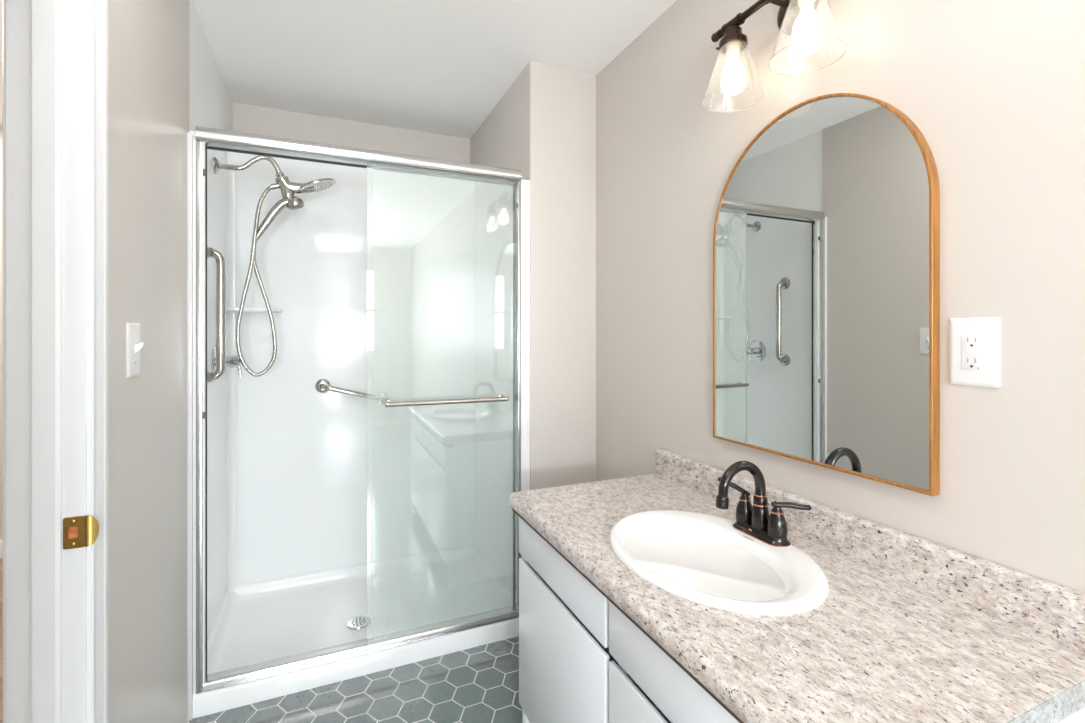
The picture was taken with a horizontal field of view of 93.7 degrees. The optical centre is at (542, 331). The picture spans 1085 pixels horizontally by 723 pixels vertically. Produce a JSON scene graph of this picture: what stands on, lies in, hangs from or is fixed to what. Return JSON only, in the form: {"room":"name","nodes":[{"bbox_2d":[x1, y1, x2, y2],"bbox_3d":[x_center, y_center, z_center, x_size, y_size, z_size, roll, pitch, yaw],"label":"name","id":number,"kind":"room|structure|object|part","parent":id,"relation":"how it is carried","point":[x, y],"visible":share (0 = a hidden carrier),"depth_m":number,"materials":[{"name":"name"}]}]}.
{"room":"bathroom","nodes":[
{"label":"bathroom","id":0,"kind":"room"},
{"bbox_2d":[0,132,1,539],"bbox_3d":[-3.028,0.057,2.949,2.187,2.440,0.100,0,0,-23],"label":"wall","id":1,"kind":"structure","parent":0,"point":[0,132],"depth_m":2.88,"materials":[{"name":"beige paint"}]},
{"bbox_2d":[0,540,1,558],"bbox_3d":[-2.960,1.227,2.917,2.087,0.100,0.014,0,0,-23],"label":"baseboard","id":2,"kind":"structure","parent":1,"relation":"attached to","point":[0,540],"depth_m":2.87,"materials":[{"name":"white wood"}]},
{"bbox_2d":[108,0,231,722],"bbox_3d":[-0.403,0.057,-0.226,0.108,2.440,6.306,0,0,-23],"label":"wall","id":3,"kind":"structure","parent":0,"point":[148,40],"depth_m":1.31,"materials":[{"name":"grey paint"}]},
{"bbox_2d":[2,0,107,722],"bbox_3d":[-0.740,0.227,0.551,0.142,2.100,0.939,0,0,-23],"label":"door frame","id":4,"kind":"structure","parent":3,"relation":"in","point":[55,52],"depth_m":0.92,"materials":[{"name":"white wood"}]},
{"bbox_3d":[-0.797,0.227,0.526,0.018,2.100,0.939,0,0,-23],"label":"casing","id":5,"kind":"part","parent":4,"relation":"part of","materials":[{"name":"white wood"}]},
{"bbox_2d":[63,516,98,549],"bbox_3d":[-0.858,0.371,0.946,0.051,0.058,0.006,0,0,-28],"label":"strike plate","id":6,"kind":"object","parent":4,"relation":"attached to","point":[78,531],"visible":1,"depth_m":0.94,"materials":[{"name":"gold metal"}]},
{"bbox_3d":[-0.866,0.371,0.941,0.032,0.058,0.002,0,0,-23],"label":"plate","id":7,"kind":"part","parent":6,"relation":"part of","materials":[{"name":"gold metal"}]},
{"bbox_3d":[-0.682,0.227,0.576,0.018,2.100,0.939,0,0,-23],"label":"casing","id":8,"kind":"part","parent":4,"relation":"part of","materials":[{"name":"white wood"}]},
{"bbox_2d":[126,323,143,377],"bbox_3d":[-0.945,0.041,1.188,0.021,0.125,0.079,0,0,-23],"label":"light switch","id":9,"kind":"object","parent":3,"relation":"attached to","point":[133,345],"visible":1,"depth_m":1.17,"materials":[{"name":"white plastic"}]},
{"bbox_2d":[187,133,192,720],"bbox_3d":[-1.162,0.311,1.675,0.015,1.932,0.014,0,0,-23],"label":"trim","id":10,"kind":"structure","parent":3,"relation":"attached to","point":[189,135],"depth_m":1.67,"materials":[{"name":"white wood"}]},
{"bbox_2d":[0,558,521,722],"bbox_3d":[-0.722,1.307,-0.019,3.860,0.060,7.180,0,0,-23],"label":"floor","id":11,"kind":"structure","parent":0,"point":[479,684],"depth_m":1.78,"materials":[{"name":"tile"}]},
{"bbox_2d":[189,131,529,718],"bbox_3d":[-0.774,0.192,2.292,1.234,2.170,0.819,0,0,-23],"label":"shower stall","id":12,"kind":"object","parent":11,"relation":"on","point":[334,518],"visible":0.77,"depth_m":2.54,"materials":[{"name":"white"}]},
{"bbox_2d":[207,245,224,384],"bbox_3d":[-1.252,-0.065,1.942,0.072,0.551,0.076,0,0,-23],"label":"grab bar","id":13,"kind":"object","parent":12,"relation":"attached to","point":[220,260],"visible":0.72,"depth_m":1.94,"materials":[{"name":"silver metal"}]},
{"bbox_3d":[-1.250,-0.065,1.943,0.066,0.506,0.031,0,0,-23],"label":"rail","id":14,"kind":"part","parent":13,"relation":"part of","materials":[{"name":"silver metal"}]},
{"bbox_3d":[-1.343,0.168,2.057,0.005,2.118,0.777,0,0,-23],"label":"panel","id":15,"kind":"part","parent":12,"relation":"part of","materials":[{"name":"white plastic"}]},
{"bbox_2d":[212,344,241,376],"bbox_3d":[-1.326,0.125,2.150,0.101,0.148,0.148,0,0,-23],"label":"shower valve","id":16,"kind":"object","parent":12,"relation":"attached to","point":[233,361],"visible":0.66,"depth_m":2.13,"materials":[{"name":"silver metal"}]},
{"bbox_3d":[-1.326,0.125,2.150,0.083,0.052,0.052,0,0,-23],"label":"handle","id":17,"kind":"part","parent":16,"relation":"part of","materials":[{"name":"silver metal"}]},
{"bbox_3d":[-1.286,0.157,2.148,0.037,0.063,0.016,0,0,12],"label":"lever","id":18,"kind":"part","parent":16,"relation":"part of","materials":[{"name":"silver metal"}]},
{"bbox_2d":[225,308,282,312],"bbox_3d":[-1.361,-0.103,2.402,0.235,0.016,0.110,0,0,-23],"label":"corner shelf","id":19,"kind":"object","parent":12,"relation":"attached to","point":[227,310],"depth_m":2.38,"materials":[{"name":"white"}]},
{"bbox_2d":[214,155,335,376],"bbox_3d":[-1.161,-0.286,2.236,0.470,0.962,0.166,0,0,-19],"label":"sprayer","id":20,"kind":"object","parent":12,"relation":"attached to","point":[288,189],"visible":1,"depth_m":2.21,"materials":[{"name":"silver metal"}]},
{"bbox_3d":[-1.256,-0.726,2.180,0.251,0.083,0.021,0,0,-23],"label":"arm","id":21,"kind":"part","parent":20,"relation":"part of","materials":[{"name":"silver metal"}]},
{"bbox_2d":[270,183,279,189],"bbox_3d":[-1.167,-0.636,2.219,0.040,0.034,0.025,0,0,-23],"label":"connector","id":22,"kind":"object","parent":20,"relation":"attached to","point":[274,186],"depth_m":2.21,"materials":[{"name":"silver metal"}]},
{"bbox_2d":[315,379,390,404],"bbox_3d":[-0.962,0.312,2.601,0.369,0.152,0.063,0,0,-23],"label":"grab bar","id":23,"kind":"object","parent":12,"relation":"attached to","point":[322,385],"visible":0.91,"depth_m":2.57,"materials":[{"name":"silver metal"}]},
{"bbox_3d":[-0.961,0.312,2.599,0.322,0.105,0.058,0,0,-23],"label":"rail","id":24,"kind":"part","parent":23,"relation":"part of","materials":[{"name":"silver metal"}]},
{"bbox_3d":[-0.931,0.167,2.659,1.230,2.120,0.020,0,0,-23],"label":"panel","id":25,"kind":"part","parent":12,"relation":"part of","materials":[{"name":"white plastic"}]},
{"bbox_2d":[195,126,521,693],"bbox_3d":[-0.624,0.255,1.923,1.152,1.889,0.100,0,0,-23],"label":"shower door","id":26,"kind":"structure","parent":12,"relation":"attached to","point":[214,139],"depth_m":1.90,"materials":[{"name":"silver metal"}]},
{"bbox_3d":[-0.629,-0.662,1.936,1.152,0.056,0.071,0,0,-23],"label":"header rail","id":27,"kind":"part","parent":26,"relation":"part of","materials":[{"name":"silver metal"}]},
{"bbox_3d":[-0.398,0.271,2.059,0.593,1.805,0.006,0,0,-23],"label":"glass panel","id":28,"kind":"part","parent":26,"relation":"part of","materials":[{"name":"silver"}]},
{"bbox_2d":[377,393,509,405],"bbox_3d":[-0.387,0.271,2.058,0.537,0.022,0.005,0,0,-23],"label":"towel bar","id":29,"kind":"object","parent":26,"relation":"in","point":[506,393],"depth_m":1.96,"materials":[{"name":"silver metal"}]},
{"bbox_3d":[-0.379,0.271,2.038,0.575,1.805,0.006,0,0,-23],"label":"glass panel","id":30,"kind":"part","parent":26,"relation":"part of","materials":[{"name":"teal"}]},
{"bbox_3d":[-0.223,0.168,2.542,0.022,2.118,0.777,0,0,-23],"label":"panel","id":31,"kind":"part","parent":12,"relation":"part of","materials":[{"name":"white plastic"}]},
{"bbox_2d":[519,517,1084,722],"bbox_3d":[0.407,0.920,1.214,0.566,0.715,1.121,0,0,-23],"label":"vanity cabinet","id":32,"kind":"object","parent":11,"relation":"on","point":[582,660],"visible":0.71,"depth_m":1.22,"materials":[{"name":"white laminate"}]},
{"bbox_3d":[0.037,0.638,1.372,0.012,0.122,0.537,0,0,-23],"label":"drawer","id":33,"kind":"part","parent":32,"relation":"part of","materials":[{"name":"white laminate"}]},
{"bbox_3d":[0.037,0.948,1.372,0.012,0.459,0.537,0,0,-23],"label":"door","id":34,"kind":"part","parent":32,"relation":"part of","materials":[{"name":"white laminate"}]},
{"bbox_3d":[0.263,0.948,0.851,0.012,0.459,0.568,0,0,-23],"label":"door","id":35,"kind":"part","parent":32,"relation":"part of","materials":[{"name":"white laminate"}]},
{"bbox_3d":[0.263,0.638,0.851,0.012,0.122,0.568,0,0,-23],"label":"drawer","id":36,"kind":"part","parent":32,"relation":"part of","materials":[{"name":"white laminate"}]},
{"bbox_2d":[509,448,1084,722],"bbox_3d":[0.394,0.500,1.214,0.590,0.148,1.168,0,0,-23],"label":"countertop","id":37,"kind":"structure","parent":32,"relation":"on","point":[909,628],"depth_m":0.89,"materials":[{"name":"stone"}]},
{"bbox_2d":[609,510,828,615],"bbox_3d":[0.384,0.586,1.186,0.420,0.169,0.534,0,0,-23],"label":"sink","id":38,"kind":"object","parent":37,"relation":"in","point":[701,558],"visible":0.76,"depth_m":1.14,"materials":[{"name":"white ceramic"}]},
{"bbox_2d":[716,461,810,546],"bbox_3d":[0.532,0.410,1.265,0.223,0.190,0.148,0,0,6],"label":"faucet","id":39,"kind":"object","parent":37,"relation":"on","point":[755,521],"visible":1,"depth_m":1.24,"materials":[{"name":"black metal"}]},
{"bbox_3d":[0.494,0.399,1.312,0.081,0.049,0.017,0,0,2],"label":"lever","id":40,"kind":"part","parent":39,"relation":"part of","materials":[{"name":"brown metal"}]},
{"bbox_3d":[0.487,0.369,1.241,0.145,0.109,0.025,0,0,-23],"label":"spout","id":41,"kind":"part","parent":39,"relation":"part of","materials":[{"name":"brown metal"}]},
{"bbox_3d":[0.522,0.451,1.311,0.045,0.070,0.045,0,0,-23],"label":"handle","id":42,"kind":"part","parent":39,"relation":"part of","materials":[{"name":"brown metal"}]},
{"bbox_3d":[0.562,0.451,1.218,0.045,0.070,0.045,0,0,-23],"label":"handle","id":43,"kind":"part","parent":39,"relation":"part of","materials":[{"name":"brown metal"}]},
{"bbox_3d":[0.594,0.415,1.213,0.089,0.017,0.017,0,0,9],"label":"lever","id":44,"kind":"part","parent":39,"relation":"part of","materials":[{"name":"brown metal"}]},
{"bbox_2d":[0,0,675,138],"bbox_3d":[-0.722,-1.193,-0.019,3.860,0.060,7.180,0,0,-23],"label":"ceiling","id":45,"kind":"structure","parent":0,"point":[441,67],"depth_m":2.09,"materials":[{"name":"white paint"}]},
{"bbox_2d":[232,102,469,162],"bbox_3d":[-1.027,0.057,2.874,1.236,2.440,0.120,0,0,-23],"label":"wall","id":46,"kind":"structure","parent":0,"point":[251,119],"depth_m":2.79,"materials":[{"name":"grey paint"}]},
{"bbox_2d":[470,61,595,489],"bbox_3d":[-0.121,0.057,2.741,0.322,2.440,1.085,0,0,-23],"label":"wall partition","id":47,"kind":"structure","parent":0,"point":[543,127],"depth_m":2.24,"materials":[{"name":"grey paint"}]},
{"bbox_2d":[596,0,1084,593],"bbox_3d":[1.120,0.057,0.434,0.120,2.440,6.306,0,0,-23],"label":"wall","id":48,"kind":"structure","parent":0,"point":[995,89],"depth_m":1.06,"materials":[{"name":"grey paint"}]},
{"bbox_2d":[702,0,847,111],"bbox_3d":[0.579,-0.768,1.289,0.191,0.266,0.393,0,0,-23],"label":"vanity light","id":49,"kind":"object","parent":48,"relation":"attached to","point":[799,19],"visible":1,"depth_m":1.34,"materials":[{"name":"brown metal"}]},
{"bbox_3d":[0.521,-0.716,1.389,0.060,0.103,0.060,0,0,-23],"label":"bulb","id":50,"kind":"part","parent":49,"relation":"part of","materials":[{"name":"white glass"}]},
{"bbox_3d":[0.521,-0.712,1.389,0.163,0.150,0.163,0,0,-23],"label":"lamp shade","id":51,"kind":"part","parent":49,"relation":"part of","materials":[{"name":"clear glass"}]},
{"bbox_3d":[0.609,-0.841,1.299,0.090,0.015,0.015,0,0,-23],"label":"arm","id":52,"kind":"part","parent":49,"relation":"part of","materials":[{"name":"brown metal"}]},
{"bbox_3d":[0.612,-0.716,1.178,0.060,0.103,0.060,0,0,-23],"label":"bulb","id":53,"kind":"part","parent":49,"relation":"part of","materials":[{"name":"white glass"}]},
{"bbox_3d":[0.612,-0.712,1.178,0.163,0.150,0.163,0,0,-23],"label":"lamp shade","id":54,"kind":"part","parent":49,"relation":"part of","materials":[{"name":"clear glass"}]},
{"bbox_2d":[713,93,939,495],"bbox_3d":[0.664,-0.128,1.302,0.024,0.910,0.621,0,0,-23],"label":"mirror","id":55,"kind":"object","parent":48,"relation":"attached to","point":[826,234],"visible":1,"depth_m":1.22,"materials":[{"name":"gold metal"}]},
{"bbox_2d":[655,448,1084,655],"bbox_3d":[0.654,0.472,1.328,0.021,0.092,1.167,0,0,-23],"label":"backsplash","id":56,"kind":"structure","parent":48,"relation":"attached to","point":[1055,613],"depth_m":1.02,"materials":[{"name":"stone"}]},
{"bbox_2d":[949,317,1000,387],"bbox_3d":[0.818,0.037,0.966,0.010,0.130,0.081,0,0,-23],"label":"outlet","id":57,"kind":"object","parent":48,"relation":"attached to","point":[974,343],"visible":1,"depth_m":0.96,"materials":[{"name":"white plastic"}]},
{"bbox_2d":[962,334,982,369],"bbox_3d":[0.815,0.037,0.965,0.002,0.068,0.034,0,0,-23],"label":"receptacle","id":58,"kind":"object","parent":57,"relation":"attached to","point":[972,344],"depth_m":0.96,"materials":[{"name":"white plastic"}]}
]}

